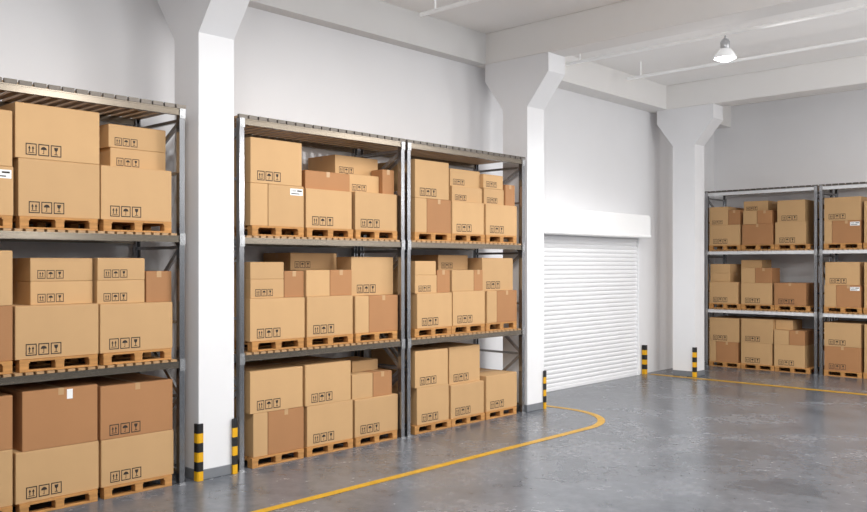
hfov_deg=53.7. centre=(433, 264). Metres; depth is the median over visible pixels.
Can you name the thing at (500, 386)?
cardboard box
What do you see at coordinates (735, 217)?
cardboard box
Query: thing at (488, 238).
pallet
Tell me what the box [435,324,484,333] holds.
pallet
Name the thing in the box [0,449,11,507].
cardboard box
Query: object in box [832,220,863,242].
cardboard box
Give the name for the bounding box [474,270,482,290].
cardboard box
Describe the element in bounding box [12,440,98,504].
cardboard box
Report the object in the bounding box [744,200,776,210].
cardboard box
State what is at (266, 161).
cardboard box
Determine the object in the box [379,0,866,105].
ceiling
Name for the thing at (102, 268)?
cardboard box
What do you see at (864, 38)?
ceiling pipe
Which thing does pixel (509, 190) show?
cardboard box
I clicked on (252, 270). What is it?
cardboard box
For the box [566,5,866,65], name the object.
ceiling pipe
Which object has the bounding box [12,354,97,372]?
pallet
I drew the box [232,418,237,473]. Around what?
guard
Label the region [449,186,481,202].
cardboard box
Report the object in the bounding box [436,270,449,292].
cardboard box
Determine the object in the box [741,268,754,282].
cardboard box
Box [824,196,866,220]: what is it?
cardboard box
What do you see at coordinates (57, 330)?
cardboard box
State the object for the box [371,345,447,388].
cardboard box
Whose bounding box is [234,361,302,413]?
cardboard box
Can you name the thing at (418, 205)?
cardboard box
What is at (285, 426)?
cardboard box
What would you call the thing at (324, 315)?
cardboard box
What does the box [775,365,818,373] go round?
pallet
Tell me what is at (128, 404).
cardboard box
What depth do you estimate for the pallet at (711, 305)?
21.16 m
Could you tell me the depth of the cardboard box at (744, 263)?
20.88 m
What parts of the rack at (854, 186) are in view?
post, post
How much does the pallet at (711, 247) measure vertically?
0.124 m
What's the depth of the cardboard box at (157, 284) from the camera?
9.66 m
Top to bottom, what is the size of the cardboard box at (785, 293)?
0.526 m
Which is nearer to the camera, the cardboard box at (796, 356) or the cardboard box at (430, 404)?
the cardboard box at (430, 404)
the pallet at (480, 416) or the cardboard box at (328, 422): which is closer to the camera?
the cardboard box at (328, 422)
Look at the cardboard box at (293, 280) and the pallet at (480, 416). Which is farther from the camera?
the pallet at (480, 416)
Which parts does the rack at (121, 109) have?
post, post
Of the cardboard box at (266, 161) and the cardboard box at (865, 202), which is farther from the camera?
the cardboard box at (865, 202)
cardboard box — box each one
[0,101,98,164]
[0,109,11,166]
[0,166,12,215]
[0,250,11,305]
[0,305,11,360]
[0,379,96,451]
[0,392,11,450]
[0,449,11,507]
[12,158,98,218]
[12,258,91,280]
[12,281,91,304]
[12,303,97,359]
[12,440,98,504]
[72,373,172,439]
[91,280,143,303]
[92,258,144,279]
[98,165,170,221]
[98,302,171,353]
[98,429,172,487]
[99,124,165,152]
[99,147,164,170]
[144,271,170,301]
[234,137,301,186]
[234,182,267,225]
[234,262,283,278]
[234,279,283,298]
[234,297,304,341]
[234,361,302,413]
[234,411,267,457]
[262,356,350,406]
[264,253,336,269]
[267,406,303,454]
[268,184,303,226]
[284,270,329,296]
[284,271,303,296]
[301,170,349,191]
[303,399,352,446]
[304,188,351,228]
[304,295,352,336]
[308,154,377,175]
[329,270,351,295]
[332,356,377,371]
[337,257,392,295]
[348,173,378,192]
[351,371,372,399]
[352,191,396,230]
[353,296,368,333]
[353,393,397,437]
[363,369,391,396]
[364,295,397,332]
[371,169,393,194]
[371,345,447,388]
[378,159,448,199]
[392,292,451,328]
[392,384,448,424]
[393,261,435,274]
[393,275,436,292]
[397,198,426,232]
[411,255,467,269]
[416,342,479,384]
[427,199,450,232]
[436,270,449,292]
[449,168,479,187]
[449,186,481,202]
[449,380,483,418]
[450,270,473,290]
[450,290,484,325]
[451,201,483,234]
[468,258,512,290]
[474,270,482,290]
[480,174,502,189]
[480,368,516,411]
[481,188,503,204]
[484,204,516,235]
[485,291,496,322]
[497,290,516,321]
[503,185,514,205]
[709,316,748,342]
[709,341,715,360]
[710,207,743,224]
[710,225,741,244]
[710,264,740,272]
[710,273,740,281]
[710,282,740,303]
[716,341,740,362]
[728,210,743,224]
[741,260,771,267]
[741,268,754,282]
[741,283,773,304]
[741,317,787,343]
[741,342,773,365]
[742,224,774,244]
[743,211,756,223]
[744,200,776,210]
[755,268,779,282]
[757,210,776,223]
[774,282,818,305]
[774,329,788,344]
[774,343,818,367]
[775,222,818,243]
[776,319,801,329]
[777,199,818,222]
[789,328,818,345]
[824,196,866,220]
[824,221,831,243]
[824,285,835,306]
[824,320,866,347]
[824,346,863,372]
[825,262,863,284]
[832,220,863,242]
[836,285,863,307]
[864,201,866,222]
[864,223,866,242]
[864,262,866,283]
[864,284,866,307]
[864,324,866,348]
[864,349,866,372]
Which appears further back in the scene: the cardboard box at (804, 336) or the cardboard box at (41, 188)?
the cardboard box at (804, 336)
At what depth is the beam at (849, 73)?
17.95 m
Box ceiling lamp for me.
[714,35,736,61]
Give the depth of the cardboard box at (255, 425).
10.62 m
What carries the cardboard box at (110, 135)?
on the cardboard box at (111, 156)
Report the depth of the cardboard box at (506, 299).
14.23 m
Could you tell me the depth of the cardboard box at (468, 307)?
13.52 m
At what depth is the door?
17.91 m
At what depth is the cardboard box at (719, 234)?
20.98 m
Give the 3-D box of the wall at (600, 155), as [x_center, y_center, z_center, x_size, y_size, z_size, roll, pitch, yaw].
[-2.001,-0.800,12.610,0.300,6.600,27.750,0,0,43]
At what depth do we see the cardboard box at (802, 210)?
19.92 m
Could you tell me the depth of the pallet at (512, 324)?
14.13 m
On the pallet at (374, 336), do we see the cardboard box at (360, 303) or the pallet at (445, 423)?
the cardboard box at (360, 303)
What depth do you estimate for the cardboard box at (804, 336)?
19.89 m
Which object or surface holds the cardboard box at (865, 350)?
on the pallet
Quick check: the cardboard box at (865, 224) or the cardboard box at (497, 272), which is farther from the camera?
the cardboard box at (865, 224)
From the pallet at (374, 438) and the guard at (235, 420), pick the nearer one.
the guard at (235, 420)
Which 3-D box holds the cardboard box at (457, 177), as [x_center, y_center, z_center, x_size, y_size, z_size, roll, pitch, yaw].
[0.252,-1.381,13.932,0.702,0.275,0.727,0,0,43]
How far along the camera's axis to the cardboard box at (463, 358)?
13.54 m
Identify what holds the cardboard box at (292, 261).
on the cardboard box at (340, 280)
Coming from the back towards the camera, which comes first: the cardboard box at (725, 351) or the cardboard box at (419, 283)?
the cardboard box at (725, 351)
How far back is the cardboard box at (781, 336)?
20.07 m
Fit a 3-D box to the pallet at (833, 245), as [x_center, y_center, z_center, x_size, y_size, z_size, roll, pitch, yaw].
[9.470,-0.423,19.499,0.800,0.124,1.000,0,0,43]
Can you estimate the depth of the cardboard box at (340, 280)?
11.60 m
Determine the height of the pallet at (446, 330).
0.124 m
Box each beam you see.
[248,0,485,65]
[476,0,849,68]
[557,56,665,111]
[650,55,866,113]
[717,106,730,128]
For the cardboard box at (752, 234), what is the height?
0.493 m
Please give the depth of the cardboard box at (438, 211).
13.01 m
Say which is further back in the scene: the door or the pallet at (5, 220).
the door
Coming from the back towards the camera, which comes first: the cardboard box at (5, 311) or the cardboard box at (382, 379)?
the cardboard box at (382, 379)
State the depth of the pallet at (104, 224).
9.49 m
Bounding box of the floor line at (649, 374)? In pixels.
[649,374,866,394]
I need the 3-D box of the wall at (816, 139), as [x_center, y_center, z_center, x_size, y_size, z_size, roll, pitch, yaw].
[15.473,-0.800,15.108,21.900,6.600,0.300,0,0,43]
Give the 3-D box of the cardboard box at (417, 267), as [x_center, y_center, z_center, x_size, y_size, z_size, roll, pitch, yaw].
[-0.411,0.044,13.117,0.800,0.210,0.452,0,0,43]
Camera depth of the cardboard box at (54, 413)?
8.79 m
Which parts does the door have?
guide rail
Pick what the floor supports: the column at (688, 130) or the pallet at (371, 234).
the column at (688, 130)
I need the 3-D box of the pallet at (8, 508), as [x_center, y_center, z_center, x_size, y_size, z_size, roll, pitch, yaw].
[-4.784,2.438,8.485,1.000,0.124,0.800,0,0,43]
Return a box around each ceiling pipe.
[419,0,480,16]
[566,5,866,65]
[627,37,866,79]
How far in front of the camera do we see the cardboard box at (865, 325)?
18.83 m
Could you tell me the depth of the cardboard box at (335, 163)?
12.20 m
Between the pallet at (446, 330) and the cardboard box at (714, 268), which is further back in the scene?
the cardboard box at (714, 268)
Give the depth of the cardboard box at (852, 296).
19.03 m
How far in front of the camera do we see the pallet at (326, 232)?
11.46 m
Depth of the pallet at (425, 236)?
12.92 m
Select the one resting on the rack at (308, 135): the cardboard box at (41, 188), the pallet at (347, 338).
the pallet at (347, 338)
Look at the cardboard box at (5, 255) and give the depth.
8.41 m
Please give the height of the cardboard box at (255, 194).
0.529 m
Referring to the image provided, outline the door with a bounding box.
[544,207,650,391]
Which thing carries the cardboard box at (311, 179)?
on the cardboard box at (331, 209)
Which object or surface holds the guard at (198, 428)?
attached to the column at (204, 32)
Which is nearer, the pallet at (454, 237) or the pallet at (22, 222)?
the pallet at (22, 222)
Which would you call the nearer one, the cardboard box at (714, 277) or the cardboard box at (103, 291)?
the cardboard box at (103, 291)
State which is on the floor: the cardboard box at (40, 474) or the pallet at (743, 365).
the pallet at (743, 365)
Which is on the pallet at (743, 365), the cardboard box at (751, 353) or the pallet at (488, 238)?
the cardboard box at (751, 353)
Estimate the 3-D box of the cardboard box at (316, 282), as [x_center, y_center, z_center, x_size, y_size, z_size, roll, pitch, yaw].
[-1.706,0.239,11.488,0.500,0.348,0.401,0,0,43]
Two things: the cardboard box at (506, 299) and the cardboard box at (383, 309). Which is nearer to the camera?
the cardboard box at (383, 309)
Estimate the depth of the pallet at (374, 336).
12.06 m
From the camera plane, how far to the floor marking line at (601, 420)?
10.57 m
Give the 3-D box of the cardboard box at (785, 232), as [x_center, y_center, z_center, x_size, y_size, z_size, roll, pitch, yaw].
[8.621,-0.744,20.279,0.704,0.514,0.952,0,0,43]
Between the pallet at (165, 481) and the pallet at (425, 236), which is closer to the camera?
the pallet at (165, 481)
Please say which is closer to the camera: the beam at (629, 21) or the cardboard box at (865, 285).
the beam at (629, 21)
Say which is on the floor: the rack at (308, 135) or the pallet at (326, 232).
the rack at (308, 135)
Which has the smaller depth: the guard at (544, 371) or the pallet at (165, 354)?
the pallet at (165, 354)
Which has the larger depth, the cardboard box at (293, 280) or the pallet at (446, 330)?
the pallet at (446, 330)
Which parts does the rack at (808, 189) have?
post, post, post, post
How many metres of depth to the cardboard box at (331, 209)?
11.41 m
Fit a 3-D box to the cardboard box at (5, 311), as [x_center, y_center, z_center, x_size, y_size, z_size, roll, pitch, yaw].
[-4.775,0.671,8.486,0.952,0.545,0.804,0,0,43]
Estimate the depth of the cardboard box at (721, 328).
21.03 m
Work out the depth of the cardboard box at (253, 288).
10.72 m
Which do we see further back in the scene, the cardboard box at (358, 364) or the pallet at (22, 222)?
the cardboard box at (358, 364)
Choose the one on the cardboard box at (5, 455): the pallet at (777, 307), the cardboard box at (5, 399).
the cardboard box at (5, 399)
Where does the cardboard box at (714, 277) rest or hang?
on the cardboard box at (720, 292)
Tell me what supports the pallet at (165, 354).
on the rack at (121, 109)
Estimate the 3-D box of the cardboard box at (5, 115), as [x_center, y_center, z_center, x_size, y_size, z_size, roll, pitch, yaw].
[-4.775,-1.247,8.486,0.952,0.551,0.806,0,0,43]
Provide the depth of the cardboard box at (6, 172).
8.41 m
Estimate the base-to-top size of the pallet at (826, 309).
0.124 m
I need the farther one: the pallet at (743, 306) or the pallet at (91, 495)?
the pallet at (743, 306)
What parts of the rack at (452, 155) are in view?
post, post, post, post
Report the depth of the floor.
10.85 m
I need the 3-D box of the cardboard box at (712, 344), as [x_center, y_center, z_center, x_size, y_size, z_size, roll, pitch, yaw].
[7.235,2.128,21.569,0.169,0.494,0.950,0,0,43]
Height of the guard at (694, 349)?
0.660 m
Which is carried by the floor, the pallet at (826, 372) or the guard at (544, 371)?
the pallet at (826, 372)
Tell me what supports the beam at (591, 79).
attached to the wall at (600, 155)
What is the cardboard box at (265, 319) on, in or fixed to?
on the pallet at (298, 342)
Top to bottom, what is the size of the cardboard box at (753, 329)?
0.574 m
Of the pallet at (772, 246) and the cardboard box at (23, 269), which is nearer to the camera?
the cardboard box at (23, 269)
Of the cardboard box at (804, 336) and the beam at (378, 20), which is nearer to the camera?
the beam at (378, 20)
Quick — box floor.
[12,362,866,511]
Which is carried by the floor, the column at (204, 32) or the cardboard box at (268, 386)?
the column at (204, 32)
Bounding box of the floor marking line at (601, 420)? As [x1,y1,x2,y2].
[252,405,604,511]
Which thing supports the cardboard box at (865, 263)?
on the cardboard box at (865, 285)
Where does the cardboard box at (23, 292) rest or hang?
on the cardboard box at (57, 330)
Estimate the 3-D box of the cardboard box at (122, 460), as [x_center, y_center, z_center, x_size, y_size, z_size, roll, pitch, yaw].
[-3.593,2.122,9.758,0.952,0.506,0.855,0,0,43]
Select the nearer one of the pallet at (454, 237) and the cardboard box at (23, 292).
the cardboard box at (23, 292)
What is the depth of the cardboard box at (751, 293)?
20.46 m
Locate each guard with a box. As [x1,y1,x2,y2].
[194,423,202,481]
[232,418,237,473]
[543,370,545,408]
[642,345,646,373]
[692,347,696,376]
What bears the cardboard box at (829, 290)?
on the pallet at (826, 309)
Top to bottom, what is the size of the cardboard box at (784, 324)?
0.227 m
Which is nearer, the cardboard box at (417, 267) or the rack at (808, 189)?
the cardboard box at (417, 267)
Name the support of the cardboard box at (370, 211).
on the pallet at (371, 234)
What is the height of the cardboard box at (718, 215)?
0.448 m
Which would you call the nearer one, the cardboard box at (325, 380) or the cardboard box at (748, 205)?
the cardboard box at (325, 380)
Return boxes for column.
[158,0,249,479]
[485,52,564,411]
[657,104,722,376]
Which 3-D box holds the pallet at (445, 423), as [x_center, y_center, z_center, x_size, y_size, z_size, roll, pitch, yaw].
[-0.368,2.438,13.237,1.000,0.124,0.800,0,0,43]
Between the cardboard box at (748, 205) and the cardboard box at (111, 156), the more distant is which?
the cardboard box at (748, 205)
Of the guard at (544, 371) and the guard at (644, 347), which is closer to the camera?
the guard at (544, 371)
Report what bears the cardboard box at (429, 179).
on the cardboard box at (438, 211)
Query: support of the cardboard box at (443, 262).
on the cardboard box at (460, 280)
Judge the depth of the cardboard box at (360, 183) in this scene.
12.10 m
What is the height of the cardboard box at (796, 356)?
0.514 m
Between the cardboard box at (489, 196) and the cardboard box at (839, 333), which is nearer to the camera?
the cardboard box at (489, 196)
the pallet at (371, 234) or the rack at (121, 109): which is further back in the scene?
the pallet at (371, 234)
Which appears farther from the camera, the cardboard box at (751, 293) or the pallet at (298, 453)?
the cardboard box at (751, 293)
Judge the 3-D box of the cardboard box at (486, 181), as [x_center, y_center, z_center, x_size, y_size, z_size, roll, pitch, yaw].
[0.692,-1.367,14.376,0.802,0.228,0.508,0,0,43]
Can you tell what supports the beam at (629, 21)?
attached to the wall at (600, 155)
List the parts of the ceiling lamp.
lamp shade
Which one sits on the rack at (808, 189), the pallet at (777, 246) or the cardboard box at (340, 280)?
the pallet at (777, 246)
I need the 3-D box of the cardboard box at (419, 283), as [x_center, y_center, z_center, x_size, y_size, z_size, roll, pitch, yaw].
[-0.403,0.285,13.125,0.802,0.273,0.474,0,0,43]
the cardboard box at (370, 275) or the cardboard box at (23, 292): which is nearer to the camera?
the cardboard box at (23, 292)
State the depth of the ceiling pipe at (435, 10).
12.64 m
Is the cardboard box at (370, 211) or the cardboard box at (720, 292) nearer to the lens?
the cardboard box at (370, 211)
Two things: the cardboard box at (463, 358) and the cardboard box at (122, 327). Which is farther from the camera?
the cardboard box at (463, 358)
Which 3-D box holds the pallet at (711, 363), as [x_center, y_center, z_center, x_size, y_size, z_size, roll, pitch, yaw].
[7.470,2.438,21.357,0.800,0.124,1.000,0,0,43]
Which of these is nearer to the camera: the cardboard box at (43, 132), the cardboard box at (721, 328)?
the cardboard box at (43, 132)
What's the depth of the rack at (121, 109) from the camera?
9.58 m
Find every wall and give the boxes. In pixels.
[0,0,713,459]
[714,89,866,328]
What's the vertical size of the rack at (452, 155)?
4.325 m
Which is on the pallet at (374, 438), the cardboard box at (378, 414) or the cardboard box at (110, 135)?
the cardboard box at (378, 414)
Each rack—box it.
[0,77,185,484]
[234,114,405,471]
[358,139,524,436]
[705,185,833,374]
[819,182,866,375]
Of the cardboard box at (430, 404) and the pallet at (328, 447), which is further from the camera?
the cardboard box at (430, 404)
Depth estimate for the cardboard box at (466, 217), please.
13.50 m
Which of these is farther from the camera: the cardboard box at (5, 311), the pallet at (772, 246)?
the pallet at (772, 246)
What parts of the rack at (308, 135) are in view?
post, post, post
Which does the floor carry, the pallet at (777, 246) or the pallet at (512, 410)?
the pallet at (512, 410)
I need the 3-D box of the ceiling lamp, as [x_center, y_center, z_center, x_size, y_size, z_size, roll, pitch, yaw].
[4.695,-3.486,13.793,0.352,0.418,0.352,0,0,43]
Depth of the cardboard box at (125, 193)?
9.40 m
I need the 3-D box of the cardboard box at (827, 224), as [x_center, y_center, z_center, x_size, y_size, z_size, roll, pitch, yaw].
[9.236,-0.741,19.709,0.167,0.508,0.950,0,0,43]
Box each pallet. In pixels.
[0,215,11,227]
[0,361,11,374]
[0,506,11,511]
[11,216,97,230]
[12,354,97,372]
[12,489,97,511]
[64,219,171,232]
[80,348,171,364]
[98,474,171,499]
[234,225,303,236]
[234,338,303,351]
[244,448,303,468]
[262,228,352,238]
[282,334,352,346]
[304,439,352,456]
[312,230,396,239]
[318,330,396,342]
[352,430,396,446]
[379,232,450,241]
[396,326,450,337]
[397,419,450,434]
[420,233,484,242]
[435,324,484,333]
[451,413,484,426]
[470,235,516,243]
[470,321,516,330]
[483,406,516,419]
[709,245,755,249]
[709,303,755,308]
[709,361,748,367]
[741,244,788,249]
[741,304,788,309]
[741,363,781,370]
[775,244,818,249]
[775,305,818,311]
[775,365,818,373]
[824,243,862,248]
[824,307,863,313]
[824,370,863,378]
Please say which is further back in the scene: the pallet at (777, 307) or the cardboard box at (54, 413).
the pallet at (777, 307)
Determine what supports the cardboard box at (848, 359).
on the pallet at (826, 372)
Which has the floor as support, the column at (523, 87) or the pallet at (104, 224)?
the column at (523, 87)
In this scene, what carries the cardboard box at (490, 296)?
on the pallet at (512, 324)
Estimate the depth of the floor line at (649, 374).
17.91 m
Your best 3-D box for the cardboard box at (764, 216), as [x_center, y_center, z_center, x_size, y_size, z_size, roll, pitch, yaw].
[8.179,-1.139,20.691,0.350,0.318,0.952,0,0,43]
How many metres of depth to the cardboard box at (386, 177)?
12.33 m
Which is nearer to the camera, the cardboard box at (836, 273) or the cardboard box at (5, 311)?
the cardboard box at (5, 311)
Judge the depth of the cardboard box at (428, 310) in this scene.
12.89 m
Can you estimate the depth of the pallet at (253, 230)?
10.83 m
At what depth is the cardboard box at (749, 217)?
20.58 m
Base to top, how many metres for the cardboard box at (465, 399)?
0.516 m
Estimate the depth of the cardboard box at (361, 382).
11.91 m
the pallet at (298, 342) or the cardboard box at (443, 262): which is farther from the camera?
the cardboard box at (443, 262)
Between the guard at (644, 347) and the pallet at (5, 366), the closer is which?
the pallet at (5, 366)
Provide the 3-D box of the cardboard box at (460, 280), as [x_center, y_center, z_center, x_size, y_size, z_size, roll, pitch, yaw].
[0.283,0.244,13.628,0.500,0.332,0.521,0,0,43]
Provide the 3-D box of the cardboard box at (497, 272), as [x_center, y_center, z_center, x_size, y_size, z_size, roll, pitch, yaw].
[0.753,0.153,14.449,0.852,0.539,0.809,0,0,43]
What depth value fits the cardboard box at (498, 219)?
14.11 m
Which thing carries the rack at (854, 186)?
on the floor
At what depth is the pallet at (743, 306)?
20.54 m
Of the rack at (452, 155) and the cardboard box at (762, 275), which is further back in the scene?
the cardboard box at (762, 275)
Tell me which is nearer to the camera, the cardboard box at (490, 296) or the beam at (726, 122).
the cardboard box at (490, 296)
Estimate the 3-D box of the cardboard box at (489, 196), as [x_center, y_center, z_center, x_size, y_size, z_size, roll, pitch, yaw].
[0.707,-1.122,14.392,0.802,0.262,0.518,0,0,43]
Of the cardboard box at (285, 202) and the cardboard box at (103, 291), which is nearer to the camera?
the cardboard box at (103, 291)

